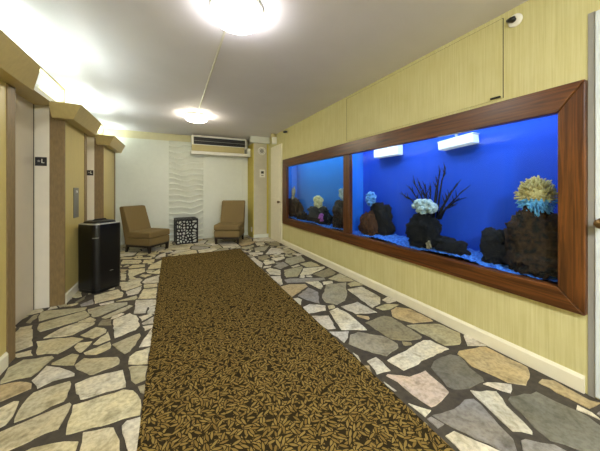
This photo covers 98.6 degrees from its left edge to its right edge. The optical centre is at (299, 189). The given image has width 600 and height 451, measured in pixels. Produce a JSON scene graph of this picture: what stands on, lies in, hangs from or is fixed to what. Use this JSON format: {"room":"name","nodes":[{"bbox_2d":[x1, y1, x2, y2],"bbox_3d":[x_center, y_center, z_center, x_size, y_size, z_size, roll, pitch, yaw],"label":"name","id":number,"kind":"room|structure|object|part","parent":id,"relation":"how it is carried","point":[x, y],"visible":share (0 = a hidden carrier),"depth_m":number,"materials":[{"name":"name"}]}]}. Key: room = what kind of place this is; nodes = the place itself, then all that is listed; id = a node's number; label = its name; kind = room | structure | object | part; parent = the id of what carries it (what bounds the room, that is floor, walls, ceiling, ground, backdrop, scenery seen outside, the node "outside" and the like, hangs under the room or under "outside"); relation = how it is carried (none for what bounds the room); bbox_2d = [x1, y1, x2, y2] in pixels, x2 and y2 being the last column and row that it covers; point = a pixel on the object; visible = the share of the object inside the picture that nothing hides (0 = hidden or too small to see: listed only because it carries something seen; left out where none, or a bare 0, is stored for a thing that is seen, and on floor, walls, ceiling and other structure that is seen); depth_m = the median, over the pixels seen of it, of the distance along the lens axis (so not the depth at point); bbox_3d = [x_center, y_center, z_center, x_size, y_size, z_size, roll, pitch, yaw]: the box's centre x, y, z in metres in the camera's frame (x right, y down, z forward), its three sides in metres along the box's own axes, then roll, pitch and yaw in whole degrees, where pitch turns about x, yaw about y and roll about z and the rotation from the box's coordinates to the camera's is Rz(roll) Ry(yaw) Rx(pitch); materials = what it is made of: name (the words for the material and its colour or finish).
{"room":"elevator lobby","nodes":[
{"label":"elevator lobby","id":0,"kind":"room"},
{"bbox_2d":[104,128,247,146],"bbox_3d":[-2.384,-0.045,6.185,4.227,2.430,0.100,0,0,-26],"label":"wall","id":1,"kind":"structure","parent":0,"point":[111,132],"depth_m":5.65,"materials":[{"name":"beige paint"}]},
{"bbox_2d":[115,137,168,241],"bbox_3d":[-3.418,0.035,5.605,1.018,2.270,0.020,0,0,-26],"label":"wall panel","id":2,"kind":"object","parent":1,"relation":"attached to","point":[142,167],"depth_m":5.60,"materials":[{"name":"white paint"}]},
{"bbox_2d":[120,232,247,244],"bbox_3d":[-2.595,1.135,5.995,2.840,0.070,0.014,0,0,-26],"label":"baseboard","id":3,"kind":"structure","parent":1,"relation":"attached to","point":[206,236],"depth_m":6.17,"materials":[{"name":"white paint"}]},
{"bbox_2d":[169,141,202,240],"bbox_3d":[-2.626,0.035,5.970,0.726,2.270,0.067,0,0,-26],"label":"panel","id":4,"kind":"object","parent":1,"relation":"attached to","point":[185,169],"visible":0.77,"depth_m":5.95,"materials":[{"name":"white paint"}]},
{"bbox_2d":[190,134,249,157],"bbox_3d":[-1.823,-1.028,6.249,1.522,0.435,0.241,0,0,-26],"label":"air conditioner","id":5,"kind":"object","parent":1,"relation":"attached to","point":[200,144],"visible":0.85,"depth_m":6.08,"materials":[{"name":"white plastic"}]},
{"bbox_2d":[190,151,247,157],"bbox_3d":[-1.821,-0.845,6.227,1.507,0.070,0.175,0,0,-26],"label":"tray","id":6,"kind":"object","parent":5,"relation":"on","point":[211,153],"depth_m":6.15,"materials":[{"name":"white plastic"}]},
{"bbox_2d":[194,137,244,146],"bbox_3d":[-1.878,-1.117,6.098,1.175,0.165,0.007,0,0,-26],"label":"grille","id":7,"kind":"object","parent":5,"relation":"attached to","point":[198,141],"depth_m":6.08,"materials":[{"name":"black metal"}]},
{"bbox_2d":[203,155,241,235],"bbox_3d":[-1.893,0.035,6.362,0.936,2.270,0.020,0,0,-26],"label":"wall panel","id":8,"kind":"object","parent":1,"relation":"attached to","point":[222,175],"depth_m":6.29,"materials":[{"name":"white paint"}]},
{"bbox_2d":[242,146,247,232],"bbox_3d":[-1.408,0.035,6.596,0.140,2.270,0.030,0,0,-26],"label":"trim","id":9,"kind":"structure","parent":1,"relation":"attached to","point":[244,160],"depth_m":6.59,"materials":[{"name":"white paint"}]},
{"bbox_2d":[248,143,253,237],"bbox_3d":[-1.230,0.030,6.423,0.015,2.280,0.500,0,0,-26],"label":"trim","id":10,"kind":"structure","parent":1,"relation":"attached to","point":[251,147],"depth_m":6.32,"materials":[{"name":"yellow paint"}]},
{"bbox_2d":[248,140,266,234],"bbox_3d":[-1.077,-0.045,6.496,0.325,2.430,0.505,0,0,-26],"label":"wall column","id":11,"kind":"structure","parent":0,"point":[260,161],"depth_m":6.27,"materials":[{"name":"grey paint"}]},
{"bbox_2d":[254,234,268,237],"bbox_3d":[-0.944,1.127,6.270,0.372,0.085,0.017,0,0,-26],"label":"baseboard","id":12,"kind":"structure","parent":11,"relation":"attached to","point":[256,235],"depth_m":6.26,"materials":[{"name":"white paint"}]},
{"bbox_2d":[258,147,265,154],"bbox_3d":[-0.930,-0.935,6.273,0.196,0.196,0.024,0,0,-26],"label":"ceiling speaker","id":13,"kind":"object","parent":11,"relation":"attached to","point":[261,150],"visible":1,"depth_m":6.26,"materials":[{"name":"white plastic"}]},
{"bbox_2d":[260,170,264,176],"bbox_3d":[-0.918,-0.390,6.279,0.136,0.190,0.025,0,0,-26],"label":"thermostat","id":14,"kind":"object","parent":11,"relation":"attached to","point":[262,172],"visible":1,"depth_m":6.27,"materials":[{"name":"white plastic"}]},
{"bbox_2d":[0,0,527,140],"bbox_3d":[0.027,-1.300,1.102,4.427,0.080,11.350,0,0,-26],"label":"ceiling","id":15,"kind":"structure","parent":0,"point":[134,65],"depth_m":2.37,"materials":[{"name":"paint"}]},
{"bbox_2d":[185,112,207,122],"bbox_3d":[-1.756,-1.206,4.376,0.356,0.108,0.356,0,0,-26],"label":"ceiling lamp","id":16,"kind":"object","parent":15,"relation":"attached to","point":[195,117],"visible":1,"depth_m":4.26,"materials":[{"name":"white glass"}]},
{"bbox_2d":[197,30,225,112],"bbox_3d":[-1.110,-1.254,3.083,0.016,0.012,2.550,0,0,-26],"label":"conduit","id":17,"kind":"object","parent":15,"relation":"attached to","point":[224,32],"visible":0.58,"depth_m":2.57,"materials":[{"name":"white plastic"}]},
{"bbox_2d":[210,0,262,34],"bbox_3d":[-0.434,-1.206,1.794,0.356,0.108,0.356,0,0,-26],"label":"ceiling lamp","id":18,"kind":"object","parent":15,"relation":"attached to","point":[240,17],"visible":1,"depth_m":1.73,"materials":[{"name":"white glass"}]},
{"bbox_2d":[0,235,599,450],"bbox_3d":[0.038,1.198,1.079,4.027,0.065,11.300,0,0,-26],"label":"floor","id":19,"kind":"structure","parent":0,"point":[75,380],"depth_m":1.69,"materials":[{"name":"beige stone"}]},
{"bbox_2d":[0,29,40,374],"bbox_3d":[-1.747,0.168,1.395,0.293,2.005,0.924,0,0,-26],"label":"pier","id":20,"kind":"object","parent":19,"relation":"on","point":[18,70],"visible":1,"depth_m":1.70,"materials":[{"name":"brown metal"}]},
{"bbox_3d":[-1.807,0.233,1.419,0.014,1.875,0.625,0,0,-26],"label":"panel","id":21,"kind":"part","parent":20,"relation":"part of","materials":[{"name":"gold metal"}]},
{"bbox_3d":[-1.795,1.120,1.425,0.012,0.100,0.621,0,0,-26],"label":"baseboard","id":22,"kind":"part","parent":20,"relation":"part of","materials":[{"name":"beige wood"}]},
{"bbox_3d":[-1.970,0.233,1.744,0.030,1.875,0.101,0,0,-26],"label":"corner trim","id":23,"kind":"part","parent":20,"relation":"part of","materials":[{"name":"brown wood"}]},
{"bbox_3d":[-1.726,-0.768,1.405,0.246,0.133,0.923,0,0,-26],"label":"crown","id":24,"kind":"part","parent":20,"relation":"part of","materials":[{"name":"gold metal"}]},
{"bbox_2d":[48,101,100,306],"bbox_3d":[-2.492,0.168,2.895,0.293,2.005,0.944,0,0,-26],"label":"pier","id":25,"kind":"object","parent":19,"relation":"on","point":[70,124],"visible":0.77,"depth_m":2.62,"materials":[{"name":"brown metal"}]},
{"bbox_2d":[15,85,56,105],"bbox_3d":[-2.331,-0.852,2.132,0.228,0.048,0.918,0,0,-26],"label":"trim","id":26,"kind":"structure","parent":25,"relation":"attached to","point":[36,97],"depth_m":2.31,"materials":[{"name":"gold metal"}]},
{"bbox_3d":[-2.420,-0.922,2.088,0.030,0.160,1.118,0,0,-26],"label":"trim","id":27,"kind":"structure","parent":26,"relation":"attached to","visible":0},
{"bbox_2d":[39,87,64,102],"bbox_3d":[-2.518,-0.912,2.563,0.278,0.184,0.020,0,0,-26],"label":"trim","id":28,"kind":"structure","parent":27,"relation":"attached to","point":[58,95],"depth_m":2.59,"materials":[{"name":"laminate"}]},
{"bbox_2d":[21,48,64,90],"bbox_3d":[-2.197,-1.013,2.199,0.028,0.018,0.958,0,0,-26],"label":"trim","id":29,"kind":"structure","parent":28,"relation":"on","point":[42,70],"depth_m":2.35,"materials":[{"name":"beige paint"}]},
{"bbox_2d":[34,105,49,309],"bbox_3d":[-2.568,0.171,2.559,0.143,1.998,0.062,0,0,-26],"label":"trim","id":30,"kind":"structure","parent":25,"relation":"attached to","point":[41,113],"depth_m":2.54,"materials":[{"name":"paint"}]},
{"bbox_2d":[15,93,33,324],"bbox_3d":[-2.405,0.169,2.094,0.042,1.994,0.916,0,0,-26],"label":"door","id":31,"kind":"structure","parent":30,"relation":"attached to","point":[24,109],"depth_m":2.34,"materials":[{"name":"metal"}]},
{"bbox_2d":[35,157,46,165],"bbox_3d":[-2.542,-0.275,2.531,0.086,0.086,0.008,0,0,-26],"label":"sign","id":32,"kind":"object","parent":30,"relation":"attached to","point":[39,161],"visible":1,"depth_m":2.53,"materials":[{"name":"black plastic"}]},
{"bbox_3d":[-2.405,0.233,2.620,0.030,1.875,0.023,0,0,-26],"label":"corner trim","id":33,"kind":"part","parent":25,"relation":"part of","materials":[{"name":"brown wood"}]},
{"bbox_3d":[-2.540,1.120,2.925,0.012,0.100,0.641,0,0,-26],"label":"baseboard","id":34,"kind":"part","parent":25,"relation":"part of","materials":[{"name":"beige wood"}]},
{"bbox_3d":[-2.551,0.233,2.920,0.014,1.875,0.645,0,0,-26],"label":"panel","id":35,"kind":"part","parent":25,"relation":"part of","materials":[{"name":"yellow paint"}]},
{"bbox_3d":[-2.471,-0.768,2.905,0.246,0.133,0.943,0,0,-26],"label":"crown","id":36,"kind":"part","parent":25,"relation":"part of","materials":[{"name":"gold metal"}]},
{"bbox_2d":[73,188,78,217],"bbox_3d":[-2.546,0.150,2.940,0.013,0.340,0.170,0,0,-26],"label":"plate","id":37,"kind":"object","parent":25,"relation":"attached to","point":[75,190],"visible":1,"depth_m":2.91,"materials":[{"name":"metal"}]},
{"bbox_3d":[-2.719,0.233,3.253,0.030,1.875,0.101,0,0,-26],"label":"corner trim","id":38,"kind":"part","parent":25,"relation":"part of","materials":[{"name":"brown wood"}]},
{"bbox_2d":[78,218,119,293],"bbox_3d":[-2.374,0.754,3.062,0.328,0.821,0.328,0,0,19],"label":"trash bin","id":39,"kind":"object","parent":19,"relation":"on","point":[98,239],"visible":1,"depth_m":2.93,"materials":[{"name":"black plastic"}]},
{"bbox_3d":[-2.375,0.375,3.064,0.250,0.025,0.250,0,0,19],"label":"lid","id":40,"kind":"part","parent":39,"relation":"part of","materials":[{"name":"black plastic"}]},
{"bbox_2d":[94,135,124,219],"bbox_3d":[-3.270,0.168,4.464,0.293,2.005,1.137,0,0,-26],"label":"pier","id":41,"kind":"object","parent":19,"relation":"on","point":[105,146],"visible":0.61,"depth_m":4.13,"materials":[{"name":"brown metal"}]},
{"bbox_2d":[87,136,94,219],"bbox_3d":[-3.304,0.171,4.042,0.143,1.998,0.062,0,0,-26],"label":"trim","id":42,"kind":"structure","parent":41,"relation":"attached to","point":[90,140],"depth_m":4.03,"materials":[{"name":"paint"}]},
{"bbox_2d":[87,170,92,174],"bbox_3d":[-3.268,-0.260,4.018,0.082,0.082,0.008,0,0,-26],"label":"sign","id":43,"kind":"object","parent":42,"relation":"attached to","point":[89,172],"visible":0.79,"depth_m":4.01,"materials":[{"name":"black plastic"}]},
{"bbox_3d":[-3.140,0.233,4.102,0.030,1.875,0.023,0,0,-26],"label":"corner trim","id":44,"kind":"part","parent":41,"relation":"part of","materials":[{"name":"brown wood"}]},
{"bbox_3d":[-3.330,0.233,4.489,0.014,1.875,0.838,0,0,-26],"label":"panel","id":45,"kind":"part","parent":41,"relation":"part of","materials":[{"name":"gold metal"}]},
{"bbox_3d":[-3.249,-0.768,4.474,0.246,0.133,1.136,0,0,-26],"label":"crown","id":46,"kind":"part","parent":41,"relation":"part of","materials":[{"name":"beige wood"}]},
{"bbox_3d":[-3.540,0.233,4.909,0.030,1.875,0.101,0,0,-26],"label":"corner trim","id":47,"kind":"part","parent":41,"relation":"part of","materials":[{"name":"brown wood"}]},
{"bbox_2d":[120,205,169,253],"bbox_3d":[-2.979,0.741,4.973,0.698,0.847,0.508,0,0,14],"label":"slipper chair","id":48,"kind":"object","parent":19,"relation":"on","point":[138,232],"visible":1,"depth_m":4.82,"materials":[{"name":"brown fabric"}]},
{"bbox_3d":[-3.193,0.658,5.027,0.257,0.682,0.498,0,0,14],"label":"backrest","id":49,"kind":"part","parent":48,"relation":"part of","materials":[{"name":"brown fabric"}]},
{"bbox_3d":[-2.924,0.962,4.959,0.560,0.127,0.500,0,0,14],"label":"seat","id":50,"kind":"part","parent":48,"relation":"part of","materials":[{"name":"brown fabric"}]},
{"bbox_2d":[129,228,169,238],"bbox_3d":[-2.874,0.834,4.947,0.482,0.120,0.508,0,0,14],"label":"seat cushion","id":51,"kind":"object","parent":48,"relation":"on","point":[136,233],"depth_m":4.77,"materials":[{"name":"brown fabric"}]},
{"bbox_2d":[174,217,197,244],"bbox_3d":[-2.531,0.899,5.721,0.440,0.530,0.440,0,0,-31],"label":"side table","id":52,"kind":"object","parent":19,"relation":"on","point":[185,228],"visible":1,"depth_m":5.54,"materials":[{"name":"black metal"}]},
{"bbox_2d":[214,200,244,243],"bbox_3d":[-1.566,0.711,5.821,0.544,0.907,0.733,0,0,-2],"label":"slipper chair","id":53,"kind":"object","parent":19,"relation":"on","point":[232,221],"visible":1,"depth_m":5.93,"materials":[{"name":"brown fabric"}]},
{"bbox_2d":[214,222,243,230],"bbox_3d":[-1.563,0.810,5.707,0.544,0.129,0.506,0,0,-2],"label":"seat cushion","id":54,"kind":"object","parent":53,"relation":"on","point":[222,226],"depth_m":5.46,"materials":[{"name":"brown fabric"}]},
{"bbox_3d":[-1.564,0.947,5.761,0.535,0.136,0.588,0,0,-2],"label":"seat","id":55,"kind":"part","parent":53,"relation":"part of","materials":[{"name":"brown fabric"}]},
{"bbox_3d":[-1.572,0.623,6.052,0.533,0.730,0.270,0,0,-2],"label":"backrest","id":56,"kind":"part","parent":53,"relation":"part of","materials":[{"name":"brown fabric"}]},
{"bbox_2d":[137,248,454,450],"bbox_3d":[-0.302,1.161,1.784,1.353,0.008,6.665,0,0,-26],"label":"rug","id":57,"kind":"object","parent":19,"relation":"on","point":[236,363],"visible":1,"depth_m":1.56,"materials":[{"name":"brown carpet"}]},
{"bbox_3d":[-3.148,0.169,3.590,0.042,1.994,0.886,0,0,-26],"label":"door","id":58,"kind":"structure","parent":19,"relation":"on","visible":0},
{"bbox_3d":[-3.162,-0.922,3.584,0.030,0.160,1.088,0,0,-26],"label":"door frame","id":59,"kind":"structure","parent":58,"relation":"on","visible":0},
{"bbox_2d":[95,126,103,137],"bbox_3d":[-3.253,-0.912,4.046,0.278,0.184,0.020,0,0,-26],"label":"trim","id":60,"kind":"structure","parent":59,"relation":"attached to","point":[101,129],"depth_m":4.09,"materials":[{"name":"paint"}]},
{"bbox_2d":[268,0,599,399],"bbox_3d":[1.486,-0.045,1.825,0.030,2.430,11.150,0,0,-26],"label":"wall","id":61,"kind":"structure","parent":0,"point":[548,49],"depth_m":1.82,"materials":[{"name":"yellow wood"}]},
{"bbox_2d":[250,136,269,143],"bbox_3d":[-0.967,-1.188,6.204,0.472,0.145,0.115,0,0,-26],"label":"trim","id":62,"kind":"structure","parent":61,"relation":"attached to","point":[253,139],"depth_m":6.15,"materials":[{"name":"white paint"}]},
{"bbox_2d":[267,144,267,233],"bbox_3d":[-0.913,-0.045,6.580,0.042,2.430,0.500,0,0,-26],"label":"trim","id":63,"kind":"structure","parent":61,"relation":"attached to","point":[267,144],"depth_m":6.36,"materials":[{"name":"yellow paint"}]},
{"bbox_2d":[270,133,276,143],"bbox_3d":[-0.602,-1.144,5.841,0.140,0.228,0.136,0,0,-26],"label":"detector","id":64,"kind":"object","parent":61,"relation":"attached to","point":[273,136],"visible":1,"depth_m":5.82,"materials":[{"name":"white plastic"}]},
{"bbox_2d":[271,143,281,243],"bbox_3d":[-0.566,0.085,5.817,0.098,2.150,0.655,0,0,-26],"label":"door","id":65,"kind":"structure","parent":61,"relation":"in","point":[276,151],"depth_m":5.77,"materials":[{"name":"beige metal"}]},
{"bbox_3d":[-0.550,0.060,5.828,0.005,1.820,0.450,0,0,-26],"label":"panel","id":66,"kind":"part","parent":65,"relation":"part of","materials":[{"name":"beige paint"}]},
{"bbox_2d":[289,156,342,230],"bbox_3d":[0.290,0.000,4.598,0.293,1.340,2.144,0,0,-26],"label":"aquarium","id":67,"kind":"object","parent":61,"relation":"attached to","point":[324,178],"visible":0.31,"depth_m":4.78,"materials":[{"name":"blue glass"}]},
{"bbox_3d":[-0.191,0.000,5.549,0.269,1.340,0.012,0,0,-26],"label":"panel","id":68,"kind":"part","parent":67,"relation":"part of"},
{"bbox_2d":[289,197,303,218],"bbox_3d":[-0.129,0.394,5.383,0.207,0.462,0.719,0,0,-26],"label":"rock","id":69,"kind":"object","parent":67,"relation":"on","point":[295,206],"visible":0.63,"depth_m":5.21,"materials":[{"name":"brown stone"}]},
{"bbox_2d":[291,186,295,198],"bbox_3d":[-0.136,0.077,5.400,0.110,0.290,0.090,0,0,14],"label":"coral","id":70,"kind":"object","parent":69,"relation":"on","point":[293,189],"visible":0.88,"depth_m":5.36},
{"bbox_2d":[296,211,306,219],"bbox_3d":[0.033,0.515,5.040,0.159,0.196,0.378,0,0,-26],"label":"rock","id":71,"kind":"object","parent":67,"relation":"in","point":[301,215],"visible":0.85,"depth_m":4.94,"materials":[{"name":"grey stone"}]},
{"bbox_2d":[306,206,332,224],"bbox_3d":[0.324,0.449,4.500,0.220,0.352,0.863,0,0,-26],"label":"rock","id":72,"kind":"object","parent":67,"relation":"in","point":[314,212],"visible":0.92,"depth_m":4.34,"materials":[{"name":"grey stone"}]},
{"bbox_2d":[313,195,323,207],"bbox_3d":[0.314,0.214,4.478,0.144,0.224,0.247,0,0,-26],"label":"coral","id":73,"kind":"object","parent":72,"relation":"on","point":[318,200],"visible":1,"depth_m":4.41},
{"bbox_2d":[318,213,323,221],"bbox_3d":[0.354,0.462,4.260,0.108,0.144,0.126,0,0,-26],"label":"coral","id":74,"kind":"object","parent":72,"relation":"on","point":[321,215],"visible":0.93,"depth_m":4.22},
{"bbox_2d":[332,200,342,230],"bbox_3d":[0.613,0.386,3.876,0.187,0.478,0.410,0,0,-26],"label":"rock","id":75,"kind":"object","parent":67,"relation":"on","point":[337,211],"visible":0.6,"depth_m":3.82,"materials":[{"name":"brown stone"}]},
{"bbox_2d":[338,189,342,199],"bbox_3d":[0.642,0.066,3.821,0.135,0.206,0.144,0,0,-26],"label":"coral","id":76,"kind":"object","parent":75,"relation":"on","point":[340,194],"visible":0.34,"depth_m":3.79},
{"bbox_2d":[346,18,503,140],"bbox_3d":[1.036,-0.942,2.673,0.022,0.574,1.854,0,0,-26],"label":"access hatch","id":77,"kind":"object","parent":61,"relation":"attached to","point":[469,72],"visible":1,"depth_m":2.31,"materials":[{"name":"yellow wood"}]},
{"bbox_2d":[282,240,584,393],"bbox_3d":[0.627,1.121,3.504,0.016,0.098,4.520,0,0,-26],"label":"baseboard","id":78,"kind":"structure","parent":61,"relation":"attached to","point":[575,380],"depth_m":2.01,"materials":[{"name":"beige wood"}]},
{"bbox_2d":[282,79,587,315],"bbox_3d":[0.646,0.045,3.474,0.060,1.345,4.470,0,0,-26],"label":"surround","id":79,"kind":"object","parent":61,"relation":"attached to","point":[569,101],"visible":0.99,"depth_m":1.72,"materials":[{"name":"brown wood"}]},
{"bbox_3d":[0.646,-0.546,3.474,0.060,0.161,4.462,0,0,-26],"label":"rail","id":80,"kind":"part","parent":79,"relation":"part of","materials":[{"name":"brown wood"}]},
{"bbox_3d":[0.646,0.654,3.474,0.060,0.128,4.461,0,0,-26],"label":"rail","id":81,"kind":"part","parent":79,"relation":"part of","materials":[{"name":"brown wood"}]},
{"bbox_2d":[352,115,557,283],"bbox_3d":[1.286,0.000,2.591,0.293,1.340,2.284,0,0,-26],"label":"aquarium","id":82,"kind":"object","parent":61,"relation":"attached to","point":[493,168],"visible":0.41,"depth_m":2.35,"materials":[{"name":"blue glass"}]},
{"bbox_3d":[0.774,0.000,3.606,0.269,1.340,0.012,0,0,-26],"label":"panel","id":83,"kind":"part","parent":82,"relation":"part of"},
{"bbox_2d":[358,210,377,238],"bbox_3d":[0.868,0.441,3.308,0.151,0.359,0.325,0,0,-26],"label":"rock","id":84,"kind":"object","parent":82,"relation":"in","point":[368,225],"visible":0.96,"depth_m":3.23,"materials":[{"name":"brown stone"}]},
{"bbox_2d":[365,191,376,205],"bbox_3d":[0.894,0.119,3.262,0.128,0.194,0.178,0,0,-26],"label":"coral","id":85,"kind":"object","parent":84,"relation":"on","point":[370,198],"visible":1,"depth_m":3.22},
{"bbox_2d":[370,202,395,240],"bbox_3d":[1.012,0.391,3.244,0.147,0.468,0.460,0,0,-26],"label":"rock","id":86,"kind":"object","parent":82,"relation":"on","point":[383,215],"visible":0.67,"depth_m":3.14,"materials":[{"name":"black stone"}]},
{"bbox_2d":[374,145,402,157],"bbox_3d":[1.080,-0.530,3.176,0.098,0.250,0.402,0,0,-26],"label":"light","id":87,"kind":"object","parent":82,"relation":"attached to","point":[395,150],"visible":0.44,"depth_m":3.09,"materials":[{"name":"white plastic"}]},
{"bbox_2d":[405,213,441,250],"bbox_3d":[1.251,0.413,2.607,0.213,0.401,0.403,0,0,-26],"label":"rock","id":88,"kind":"object","parent":82,"relation":"in","point":[421,228],"visible":0.87,"depth_m":2.52,"materials":[{"name":"black stone"}]},
{"bbox_2d":[411,199,438,213],"bbox_3d":[1.232,0.170,2.560,0.137,0.159,0.293,0,0,-26],"label":"coral","id":89,"kind":"object","parent":88,"relation":"on","point":[422,206],"visible":0.99,"depth_m":2.51},
{"bbox_2d":[401,162,468,219],"bbox_3d":[1.323,0.026,2.649,0.128,0.581,0.771,0,0,-26],"label":"driftwood","id":90,"kind":"object","parent":88,"relation":"on","point":[439,214],"visible":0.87,"depth_m":2.56,"materials":[{"name":"black wood"}]},
{"bbox_2d":[425,240,431,248],"bbox_3d":[1.223,0.524,2.447,0.046,0.085,0.060,0,0,-26],"label":"coral","id":91,"kind":"object","parent":82,"relation":"in","point":[428,244],"visible":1,"depth_m":2.44},
{"bbox_2d":[435,235,470,259],"bbox_3d":[1.378,0.527,2.336,0.187,0.190,0.315,0,0,-26],"label":"rock","id":92,"kind":"object","parent":82,"relation":"on","point":[447,244],"visible":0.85,"depth_m":2.27,"materials":[{"name":"grey stone"}]},
{"bbox_2d":[437,132,479,150],"bbox_3d":[1.464,-0.518,2.403,0.098,0.274,0.341,0,0,-26],"label":"light","id":93,"kind":"object","parent":82,"relation":"attached to","point":[457,141],"visible":0.95,"depth_m":2.35,"materials":[{"name":"white plastic"}]},
{"bbox_3d":[1.279,0.655,2.588,0.269,0.030,2.260,0,0,-26],"label":"tank","id":94,"kind":"part","parent":82,"relation":"part of","materials":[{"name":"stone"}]},
{"bbox_2d":[479,227,507,264],"bbox_3d":[1.566,0.456,2.032,0.186,0.319,0.240,0,0,-37],"label":"rock","id":95,"kind":"object","parent":82,"relation":"in","point":[492,245],"visible":0.73,"depth_m":2.00,"materials":[{"name":"grey stone"}]},
{"bbox_2d":[504,205,557,281],"bbox_3d":[1.642,0.350,1.797,0.193,0.550,0.358,0,0,-26],"label":"rock","id":96,"kind":"object","parent":82,"relation":"in","point":[531,242],"visible":0.76,"depth_m":1.74,"materials":[{"name":"brown stone"}]},
{"bbox_2d":[513,175,557,216],"bbox_3d":[1.627,0.056,1.770,0.200,0.308,0.237,0,0,-20],"label":"anemone","id":97,"kind":"object","parent":96,"relation":"on","point":[538,194],"visible":0.85,"depth_m":1.72},
{"bbox_2d":[506,13,522,27],"bbox_3d":[1.467,-1.167,1.773,0.050,0.086,0.086,0,0,-26],"label":"security camera","id":98,"kind":"object","parent":61,"relation":"attached to","point":[515,20],"visible":1,"depth_m":1.76,"materials":[{"name":"white plastic"}]},
{"bbox_2d":[588,11,594,397],"bbox_3d":[1.649,0.085,1.459,0.004,2.170,0.028,0,0,-26],"label":"trim","id":99,"kind":"structure","parent":61,"relation":"attached to","point":[591,16],"depth_m":1.46,"materials":[{"name":"grey paint"}]},
{"bbox_2d":[593,10,599,398],"bbox_3d":[1.835,0.083,1.000,0.078,2.155,0.960,0,0,-26],"label":"door","id":100,"kind":"structure","parent":61,"relation":"in","point":[596,223],"depth_m":1.43,"materials":[{"name":"white paint"}]},
{"bbox_3d":[1.632,0.185,1.396,0.066,0.060,0.060,0,0,-26],"label":"knob","id":101,"kind":"part","parent":100,"relation":"part of","materials":[{"name":"brown metal"}]}
]}

